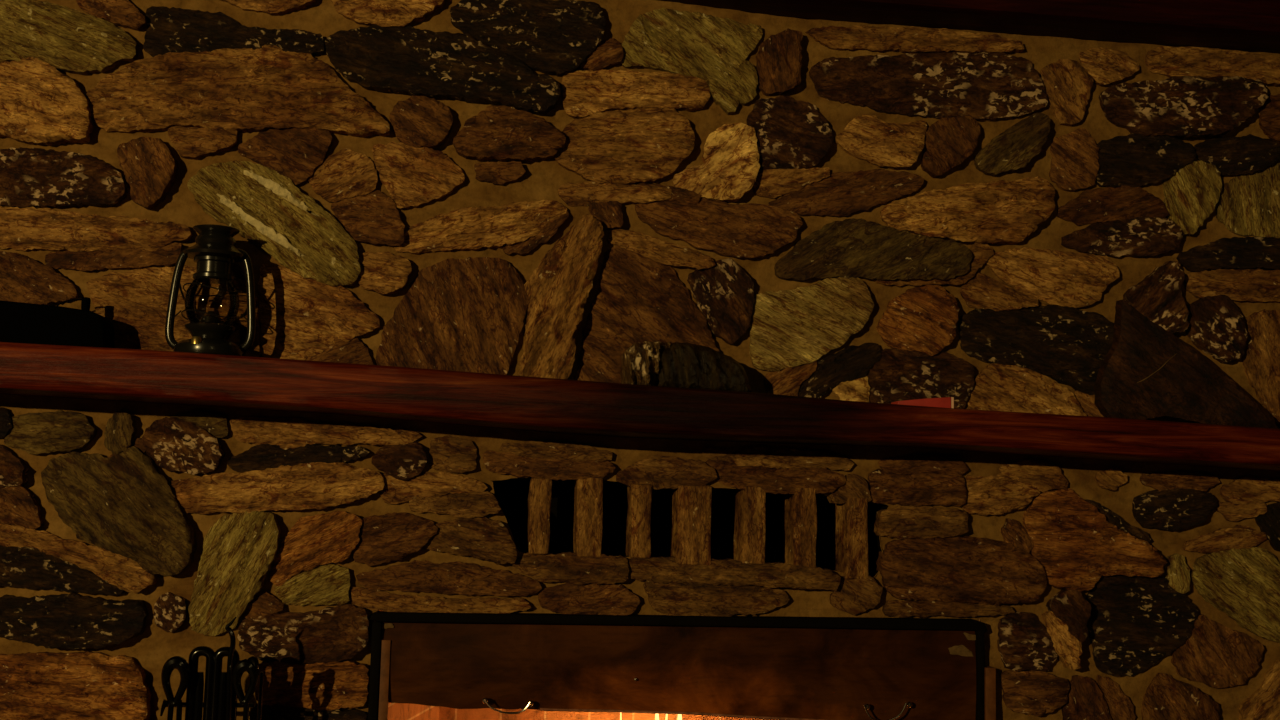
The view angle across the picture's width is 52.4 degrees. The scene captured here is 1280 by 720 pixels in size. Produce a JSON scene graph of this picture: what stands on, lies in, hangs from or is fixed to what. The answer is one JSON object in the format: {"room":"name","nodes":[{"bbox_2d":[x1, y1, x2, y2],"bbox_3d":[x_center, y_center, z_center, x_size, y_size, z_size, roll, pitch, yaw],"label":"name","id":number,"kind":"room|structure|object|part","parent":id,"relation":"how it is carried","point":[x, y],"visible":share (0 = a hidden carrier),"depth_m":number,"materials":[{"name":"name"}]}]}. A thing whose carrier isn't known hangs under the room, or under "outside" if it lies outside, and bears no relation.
{"room":"living room","nodes":[
{"label":"living room","id":0,"kind":"room"},
{"bbox_2d":[0,0,1279,719],"bbox_3d":[0.214,-0.076,3.198,5.182,3.497,0.621,2,-6,-6],"label":"wall","id":1,"kind":"structure","parent":0,"point":[830,209],"depth_m":2.93,"materials":[{"name":"brown stone"}]},
{"bbox_2d":[527,478,551,554],"bbox_3d":[-0.227,0.349,2.913,0.050,0.168,0.129,2,-6,-6],"label":"stone","id":2,"kind":"object","parent":1,"relation":"in","point":[540,489],"depth_m":2.85,"materials":[{"name":"brown stone"}]},
{"bbox_2d":[572,478,602,556],"bbox_3d":[-0.118,0.350,2.925,0.061,0.181,0.128,2,-6,-6],"label":"stone","id":3,"kind":"object","parent":1,"relation":"in","point":[587,526],"depth_m":2.87,"materials":[{"name":"brown stone"}]},
{"bbox_2d":[625,484,651,558],"bbox_3d":[-0.004,0.363,2.937,0.048,0.164,0.130,2,-6,-6],"label":"stone","id":4,"kind":"object","parent":1,"relation":"in","point":[639,496],"depth_m":2.88,"materials":[{"name":"brown stone"}]},
{"bbox_2d":[0,342,1279,471],"bbox_3d":[0.149,0.111,2.822,3.836,0.217,0.230,2,-6,-6],"label":"mantel shelf","id":5,"kind":"object","parent":1,"relation":"attached to","point":[539,404],"visible":1,"depth_m":2.70,"materials":[{"name":"brown wood"}]},
{"bbox_2d":[0,297,113,347],"bbox_3d":[-1.365,-0.082,2.711,0.507,0.117,0.075,2,-6,-6],"label":"case","id":6,"kind":"object","parent":5,"relation":"on","point":[20,322],"visible":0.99,"depth_m":2.69,"materials":[{"name":"plastic"}]},
{"bbox_3d":[-1.168,-0.117,2.739,0.018,0.031,0.018,2,-6,-6],"label":"knob","id":7,"kind":"part","parent":6,"relation":"part of","materials":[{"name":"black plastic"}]},
{"bbox_2d":[165,224,255,355],"bbox_3d":[-0.905,-0.141,2.760,0.162,0.280,0.162,-3,-8,36],"label":"lantern","id":8,"kind":"object","parent":5,"relation":"on","point":[214,252],"visible":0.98,"depth_m":2.73,"materials":[{"name":"black metal"}]},
{"bbox_3d":[-0.906,-0.025,2.734,0.142,0.042,0.142,2,-6,-6],"label":"fuel tank","id":9,"kind":"part","parent":8,"relation":"part of","materials":[{"name":"black metal"}]},
{"bbox_3d":[-0.904,-0.072,2.739,0.106,0.062,0.106,2,-6,-6],"label":"burner","id":10,"kind":"part","parent":8,"relation":"part of","materials":[{"name":"black metal"}]},
{"bbox_3d":[-0.903,-0.121,2.744,0.111,0.104,0.111,2,-6,-6],"label":"glass globe","id":11,"kind":"part","parent":8,"relation":"part of"},
{"bbox_3d":[-0.907,-0.140,2.786,0.158,0.110,0.084,2,-6,-6],"label":"bail handle","id":12,"kind":"part","parent":8,"relation":"part of","materials":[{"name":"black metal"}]},
{"bbox_2d":[183,224,244,283],"bbox_3d":[-0.901,-0.224,2.755,0.128,0.116,0.128,2,-6,-6],"label":"hood","id":13,"kind":"object","parent":8,"relation":"attached to","point":[214,252],"depth_m":2.72,"materials":[{"name":"black metal"}]},
{"bbox_2d":[620,341,750,391],"bbox_3d":[0.103,0.019,2.842,0.283,0.114,0.120,2,-6,-6],"label":"rock","id":14,"kind":"object","parent":5,"relation":"on","point":[666,364],"visible":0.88,"depth_m":2.80,"materials":[{"name":"stone"}]},
{"bbox_2d":[891,397,953,407],"bbox_3d":[0.618,0.094,2.846,0.126,0.027,0.050,2,-6,-6],"label":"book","id":15,"kind":"object","parent":5,"relation":"on","point":[945,402],"visible":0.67,"depth_m":2.82,"materials":[{"name":"red paper"}]},
{"bbox_2d":[1094,299,1277,428],"bbox_3d":[1.250,0.012,2.969,0.424,0.292,0.055,2,-6,-6],"label":"rock","id":16,"kind":"object","parent":5,"relation":"on","point":[1147,372],"visible":0.93,"depth_m":2.94,"materials":[{"name":"stone"}]},
{"bbox_2d":[368,611,995,719],"bbox_3d":[0.097,1.034,2.818,1.387,0.948,0.061,2,-6,-6],"label":"fireplace","id":17,"kind":"object","parent":1,"relation":"attached to","point":[754,667],"visible":1,"depth_m":2.86,"materials":[{"name":"metal"}]},
{"bbox_3d":[-0.577,1.022,2.753,0.020,0.924,0.044,2,-6,-6],"label":"frame post","id":18,"kind":"part","parent":17,"relation":"part of","materials":[{"name":"black metal"}]},
{"bbox_3d":[-0.283,0.740,2.777,0.100,0.032,0.004,2,-6,-6],"label":"handle","id":19,"kind":"part","parent":17,"relation":"part of","materials":[{"name":"metal"}]},
{"bbox_3d":[0.540,0.777,2.866,0.099,0.043,0.004,2,-6,-6],"label":"handle","id":20,"kind":"part","parent":17,"relation":"part of","materials":[{"name":"metal"}]},
{"bbox_3d":[0.754,1.070,2.897,0.016,0.926,0.044,2,-6,-6],"label":"frame post","id":21,"kind":"part","parent":17,"relation":"part of","materials":[{"name":"black metal"}]},
{"bbox_2d":[670,485,711,564],"bbox_3d":[0.115,0.373,2.949,0.083,0.178,0.130,2,-6,-6],"label":"stone","id":22,"kind":"object","parent":1,"relation":"in","point":[690,505],"depth_m":2.89,"materials":[{"name":"brown stone"}]},
{"bbox_2d":[733,486,765,563],"bbox_3d":[0.249,0.376,2.964,0.056,0.177,0.128,2,-6,-6],"label":"stone","id":23,"kind":"object","parent":1,"relation":"in","point":[749,534],"depth_m":2.90,"materials":[{"name":"brown stone"}]},
{"bbox_2d":[782,488,816,566],"bbox_3d":[0.364,0.382,2.976,0.057,0.182,0.131,2,-6,-6],"label":"stone","id":24,"kind":"object","parent":1,"relation":"in","point":[799,508],"depth_m":2.92,"materials":[{"name":"brown stone"}]},
{"bbox_2d":[833,498,867,578],"bbox_3d":[0.484,0.407,2.986,0.054,0.185,0.130,2,-6,-6],"label":"stone","id":25,"kind":"object","parent":1,"relation":"in","point":[850,527],"depth_m":2.93,"materials":[{"name":"brown stone"}]},
{"bbox_2d":[663,0,1279,52],"bbox_3d":[0.244,-0.978,2.996,4.953,0.383,0.123,2,-6,-6],"label":"ceiling beam","id":26,"kind":"structure","parent":1,"relation":"attached to","point":[1248,25],"depth_m":3.04,"materials":[{"name":"brown wood"}]},
{"bbox_3d":[0.367,1.333,0.813,7.400,0.060,5.200,2,-6,-6],"label":"floor","id":27,"kind":"structure","parent":0,"visible":0},
{"bbox_2d":[166,646,253,719],"bbox_3d":[-0.859,1.009,2.530,0.260,0.889,0.260,2,-6,-6],"label":"stand","id":28,"kind":"object","parent":27,"relation":"on","point":[213,707],"visible":0.92,"depth_m":2.56,"materials":[{"name":"metal"}]},
{"bbox_2d":[160,656,189,719],"bbox_3d":[-0.907,0.944,2.505,0.066,0.733,0.034,5,-7,-32],"label":"tongs","id":29,"kind":"object","parent":28,"relation":"hanging from","point":[179,663],"visible":1,"depth_m":2.53,"materials":[{"name":"metal"}]},
{"bbox_3d":[-0.916,0.984,2.496,0.023,0.650,0.011,2,-6,-6],"label":"arm","id":30,"kind":"part","parent":29,"relation":"part of","materials":[{"name":"metal"}]},
{"bbox_3d":[-0.909,0.984,2.497,0.023,0.650,0.011,2,-6,-6],"label":"arm","id":31,"kind":"part","parent":29,"relation":"part of","materials":[{"name":"metal"}]},
{"bbox_3d":[-0.879,1.024,2.526,0.017,0.818,0.018,2,-6,-6],"label":"rod","id":32,"kind":"part","parent":28,"relation":"part of","materials":[{"name":"metal"}]},
{"bbox_3d":[-0.834,1.025,2.531,0.017,0.819,0.018,2,-6,-6],"label":"rod","id":33,"kind":"part","parent":28,"relation":"part of","materials":[{"name":"metal"}]},
{"bbox_2d":[225,617,235,719],"bbox_3d":[-0.794,0.929,2.523,0.068,0.849,0.011,2,-6,-6],"label":"poker","id":34,"kind":"object","parent":28,"relation":"hanging from","point":[229,630],"visible":1,"depth_m":2.55,"materials":[{"name":"metal"}]},
{"bbox_2d":[232,656,259,719],"bbox_3d":[-0.773,0.964,2.501,0.110,0.776,0.028,2,-6,-6],"label":"shovel","id":35,"kind":"object","parent":28,"relation":"hanging from","point":[250,665],"visible":1,"depth_m":2.53,"materials":[{"name":"metal"}]},
{"bbox_3d":[-0.006,1.406,3.091,0.532,0.136,0.138,2,-6,-6],"label":"log","id":36,"kind":"object","parent":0,"visible":0},
{"bbox_2d":[620,712,681,719],"bbox_3d":[0.025,1.050,3.061,0.183,0.484,0.091,2,-6,-6],"label":"fire","id":37,"kind":"object","parent":36,"relation":"on","point":[656,715],"visible":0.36,"depth_m":3.08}
]}

